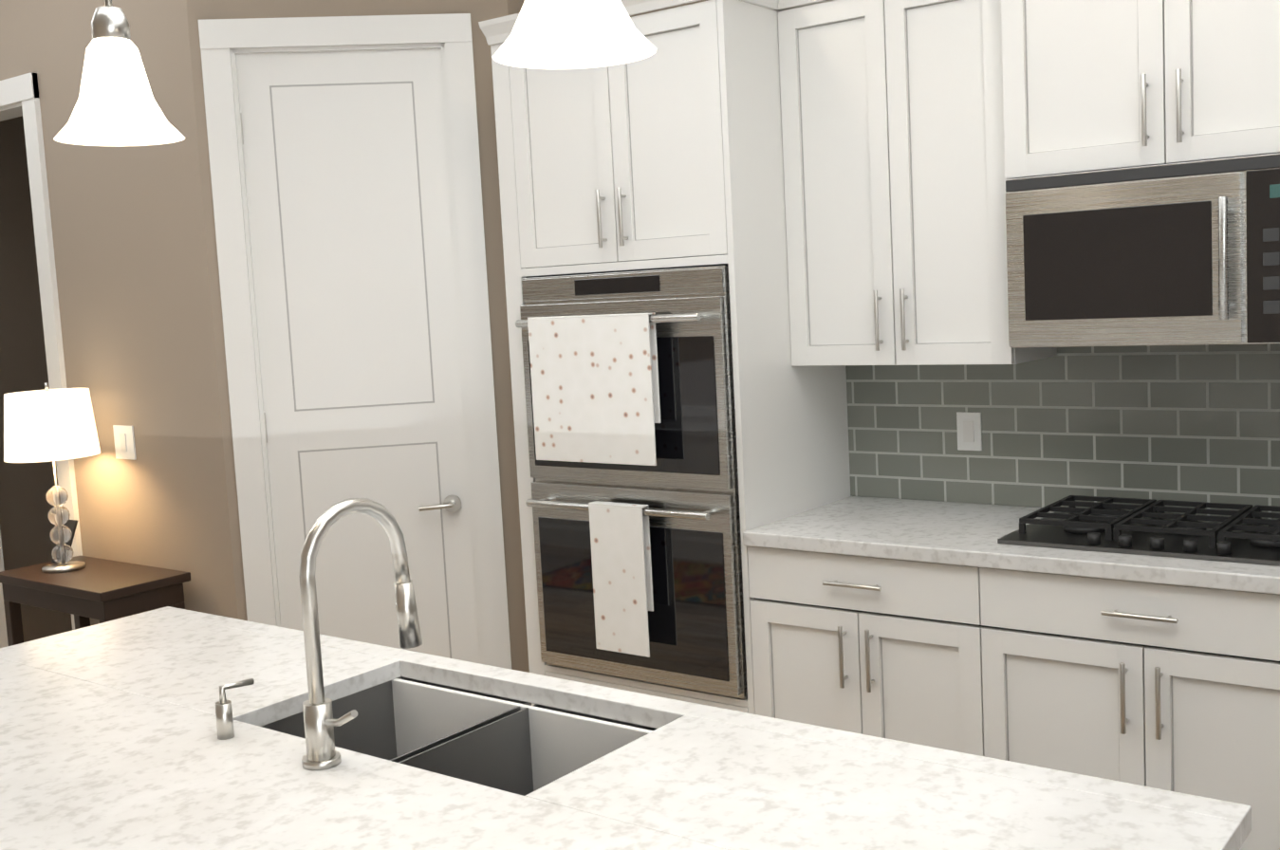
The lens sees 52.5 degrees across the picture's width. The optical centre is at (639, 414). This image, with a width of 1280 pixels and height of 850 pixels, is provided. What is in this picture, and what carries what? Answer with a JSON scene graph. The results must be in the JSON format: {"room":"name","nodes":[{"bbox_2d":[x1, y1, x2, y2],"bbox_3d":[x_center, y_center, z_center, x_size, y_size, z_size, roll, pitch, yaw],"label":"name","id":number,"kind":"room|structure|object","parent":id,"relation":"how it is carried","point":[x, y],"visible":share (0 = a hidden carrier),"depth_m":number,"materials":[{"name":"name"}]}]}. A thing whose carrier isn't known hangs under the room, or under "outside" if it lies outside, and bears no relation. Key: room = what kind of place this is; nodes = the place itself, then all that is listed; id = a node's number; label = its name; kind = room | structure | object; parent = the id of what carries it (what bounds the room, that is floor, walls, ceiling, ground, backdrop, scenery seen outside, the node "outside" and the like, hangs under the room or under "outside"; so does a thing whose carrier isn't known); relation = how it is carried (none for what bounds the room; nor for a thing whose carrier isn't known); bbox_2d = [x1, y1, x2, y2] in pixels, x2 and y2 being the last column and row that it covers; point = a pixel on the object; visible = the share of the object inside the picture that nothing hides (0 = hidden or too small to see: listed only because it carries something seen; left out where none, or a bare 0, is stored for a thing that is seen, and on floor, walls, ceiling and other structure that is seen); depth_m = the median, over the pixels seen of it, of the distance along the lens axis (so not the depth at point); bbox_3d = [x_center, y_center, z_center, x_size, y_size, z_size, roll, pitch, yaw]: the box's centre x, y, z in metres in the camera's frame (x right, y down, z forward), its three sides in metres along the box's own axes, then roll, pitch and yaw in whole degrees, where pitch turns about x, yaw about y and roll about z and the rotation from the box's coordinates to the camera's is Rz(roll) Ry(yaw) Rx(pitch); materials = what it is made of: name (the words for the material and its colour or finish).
{"room":"kitchen","nodes":[
{"label":"kitchen","id":0,"kind":"room"},
{"bbox_2d":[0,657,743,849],"bbox_3d":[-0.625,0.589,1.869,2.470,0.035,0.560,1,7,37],"label":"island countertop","id":1,"kind":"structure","parent":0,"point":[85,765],"depth_m":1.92,"materials":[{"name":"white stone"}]},
{"bbox_2d":[208,672,258,741],"bbox_3d":[-0.687,0.497,2.207,0.028,0.089,0.074,1,7,37],"label":"soap dispenser","id":2,"kind":"object","parent":1,"relation":"on","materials":[{"name":"silver metal"}]},
{"bbox_2d":[0,0,775,672],"bbox_3d":[-2.714,0.111,1.248,13.320,3.050,9.320,1,7,37],"label":"wall","id":3,"kind":"structure","parent":0,"point":[135,247],"depth_m":4.47,"materials":[{"name":"beige paint"}]},
{"bbox_2d":[0,72,82,649],"bbox_3d":[-2.476,-0.007,5.160,0.960,2.510,0.144,1,7,37],"label":"door frame","id":4,"kind":"structure","parent":3,"relation":"attached to","point":[19,95],"depth_m":4.79,"materials":[{"name":"white wood"}]},
{"bbox_2d":[112,425,136,460],"bbox_3d":[-1.835,0.098,4.618,0.120,0.120,0.010,1,7,37],"label":"light switch","id":5,"kind":"object","parent":3,"relation":"attached to","point":[124,442],"visible":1,"depth_m":4.61,"materials":[{"name":"white plastic"}]},
{"bbox_2d":[198,13,511,669],"bbox_3d":[-0.909,-0.022,4.320,0.630,2.540,0.647,1,7,37],"label":"door frame","id":6,"kind":"structure","parent":3,"relation":"attached to","point":[222,42],"depth_m":4.26,"materials":[{"name":"white wood"}]},
{"bbox_2d":[235,48,481,664],"bbox_3d":[-0.917,0.018,4.355,0.508,2.438,0.506,1,7,37],"label":"pantry door","id":7,"kind":"structure","parent":3,"relation":"in","point":[347,186],"depth_m":4.31,"materials":[{"name":"white wood"}]},
{"bbox_2d":[778,0,1066,371],"bbox_3d":[0.798,-0.705,3.745,0.680,1.100,0.350,1,7,37],"label":"upper cabinet","id":8,"kind":"object","parent":3,"relation":"attached to","point":[905,370],"depth_m":3.61,"materials":[{"name":"white wood"}]},
{"bbox_2d":[843,286,1279,590],"bbox_3d":[1.888,0.018,3.225,3.070,0.539,0.012,1,7,37],"label":"backsplash","id":9,"kind":"structure","parent":3,"relation":"attached to","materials":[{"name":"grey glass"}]},
{"bbox_2d":[994,121,1237,352],"bbox_3d":[1.298,-0.437,3.342,0.570,0.494,0.441,1,7,37],"label":"microwave","id":10,"kind":"object","parent":3,"relation":"attached to","point":[1106,244],"depth_m":3.18,"materials":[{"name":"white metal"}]},
{"bbox_2d":[990,0,1279,148],"bbox_3d":[1.362,-1.022,3.240,0.800,0.800,0.400,1,7,37],"label":"upper cabinet","id":11,"kind":"object","parent":3,"relation":"attached to","point":[1065,69],"depth_m":3.16,"materials":[{"name":"white wood"}]},
{"bbox_2d":[1233,117,1279,352],"bbox_3d":[1.607,-0.431,3.107,0.206,0.494,0.441,1,7,37],"label":"control panel","id":12,"kind":"object","parent":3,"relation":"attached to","point":[1256,144],"depth_m":2.99,"materials":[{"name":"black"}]},
{"bbox_2d":[387,691,667,790],"bbox_3d":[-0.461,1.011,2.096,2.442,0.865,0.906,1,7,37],"label":"sink","id":13,"kind":"object","parent":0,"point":[520,745],"depth_m":2.32,"materials":[{"name":"silver metal"}]},
{"bbox_2d":[0,612,1244,849],"bbox_3d":[-0.335,0.537,2.249,2.470,0.035,0.400,1,7,37],"label":"island countertop","id":14,"kind":"structure","parent":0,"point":[734,784],"depth_m":1.87,"materials":[{"name":"white stone"}]},
{"bbox_2d":[254,665,535,756],"bbox_3d":[-0.464,0.639,2.361,0.352,0.201,0.420,1,7,37],"label":"sink","id":15,"kind":"object","parent":14,"relation":"in","point":[406,705],"depth_m":2.54,"materials":[{"name":"silver metal"}]},
{"bbox_3d":[-2.680,1.671,1.485,13.500,0.100,9.400,1,7,37],"label":"floor","id":16,"kind":"structure","parent":0,"visible":0},
{"bbox_2d":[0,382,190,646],"bbox_3d":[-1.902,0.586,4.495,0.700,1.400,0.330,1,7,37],"label":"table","id":17,"kind":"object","parent":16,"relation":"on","point":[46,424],"visible":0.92,"depth_m":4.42,"materials":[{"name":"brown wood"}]},
{"bbox_2d":[3,382,101,574],"bbox_3d":[-2.051,0.215,4.552,0.310,0.659,0.310,1,7,37],"label":"table lamp","id":18,"kind":"object","parent":17,"relation":"on","point":[46,425],"depth_m":4.45,"materials":[{"name":"white fabric"}]},
{"bbox_2d":[478,0,857,714],"bbox_3d":[0.121,-0.022,4.155,0.870,2.465,0.665,1,7,37],"label":"tall cabinet","id":19,"kind":"object","parent":16,"relation":"on","point":[677,153],"depth_m":3.77,"materials":[{"name":"white wood"}]},
{"bbox_2d":[508,261,740,709],"bbox_3d":[0.055,0.179,4.032,0.760,1.245,0.353,1,7,37],"label":"double wall oven","id":20,"kind":"object","parent":19,"relation":"in","point":[622,407],"depth_m":3.83,"materials":[{"name":"silver metal"}]},
{"bbox_2d":[747,546,952,750],"bbox_3d":[0.816,0.777,3.753,0.749,0.880,0.635,1,7,37],"label":"base cabinet","id":21,"kind":"object","parent":16,"relation":"on","point":[858,645],"depth_m":3.51,"materials":[{"name":"white wood"}]},
{"bbox_2d":[747,493,1279,595],"bbox_3d":[1.709,0.341,2.999,3.070,0.040,0.655,1,7,37],"label":"countertop","id":22,"kind":"structure","parent":21,"relation":"on","point":[922,530],"depth_m":3.40,"materials":[{"name":"white stone"}]},
{"bbox_2d":[994,489,1279,565],"bbox_3d":[1.374,0.283,3.291,0.770,0.051,0.505,1,7,37],"label":"cooktop","id":23,"kind":"object","parent":22,"relation":"in","point":[1213,528],"depth_m":3.29,"materials":[{"name":"black metal"}]},
{"bbox_2d":[948,565,1279,849],"bbox_3d":[1.385,0.790,3.320,0.918,0.880,0.635,1,7,37],"label":"base cabinet","id":24,"kind":"object","parent":16,"relation":"on","point":[1156,686],"depth_m":3.07,"materials":[{"name":"white wood"}]},
{"bbox_3d":[-2.843,-1.460,1.183,13.500,0.100,9.400,1,7,37],"label":"ceiling","id":25,"kind":"structure","parent":0,"visible":0},
{"bbox_2d":[53,0,185,146],"bbox_3d":[-0.809,-0.995,1.889,0.184,1.170,0.184,1,7,37],"label":"pendant light","id":26,"kind":"object","parent":25,"relation":"hanging from","point":[116,104],"visible":1,"depth_m":1.90,"materials":[{"name":"white glass"}]},
{"bbox_2d":[492,0,656,69],"bbox_3d":[-0.103,-0.985,1.396,0.184,1.170,0.184,1,7,37],"label":"pendant light","id":27,"kind":"object","parent":25,"relation":"hanging from","point":[558,34],"visible":1,"depth_m":1.41,"materials":[{"name":"white glass"}]}
]}

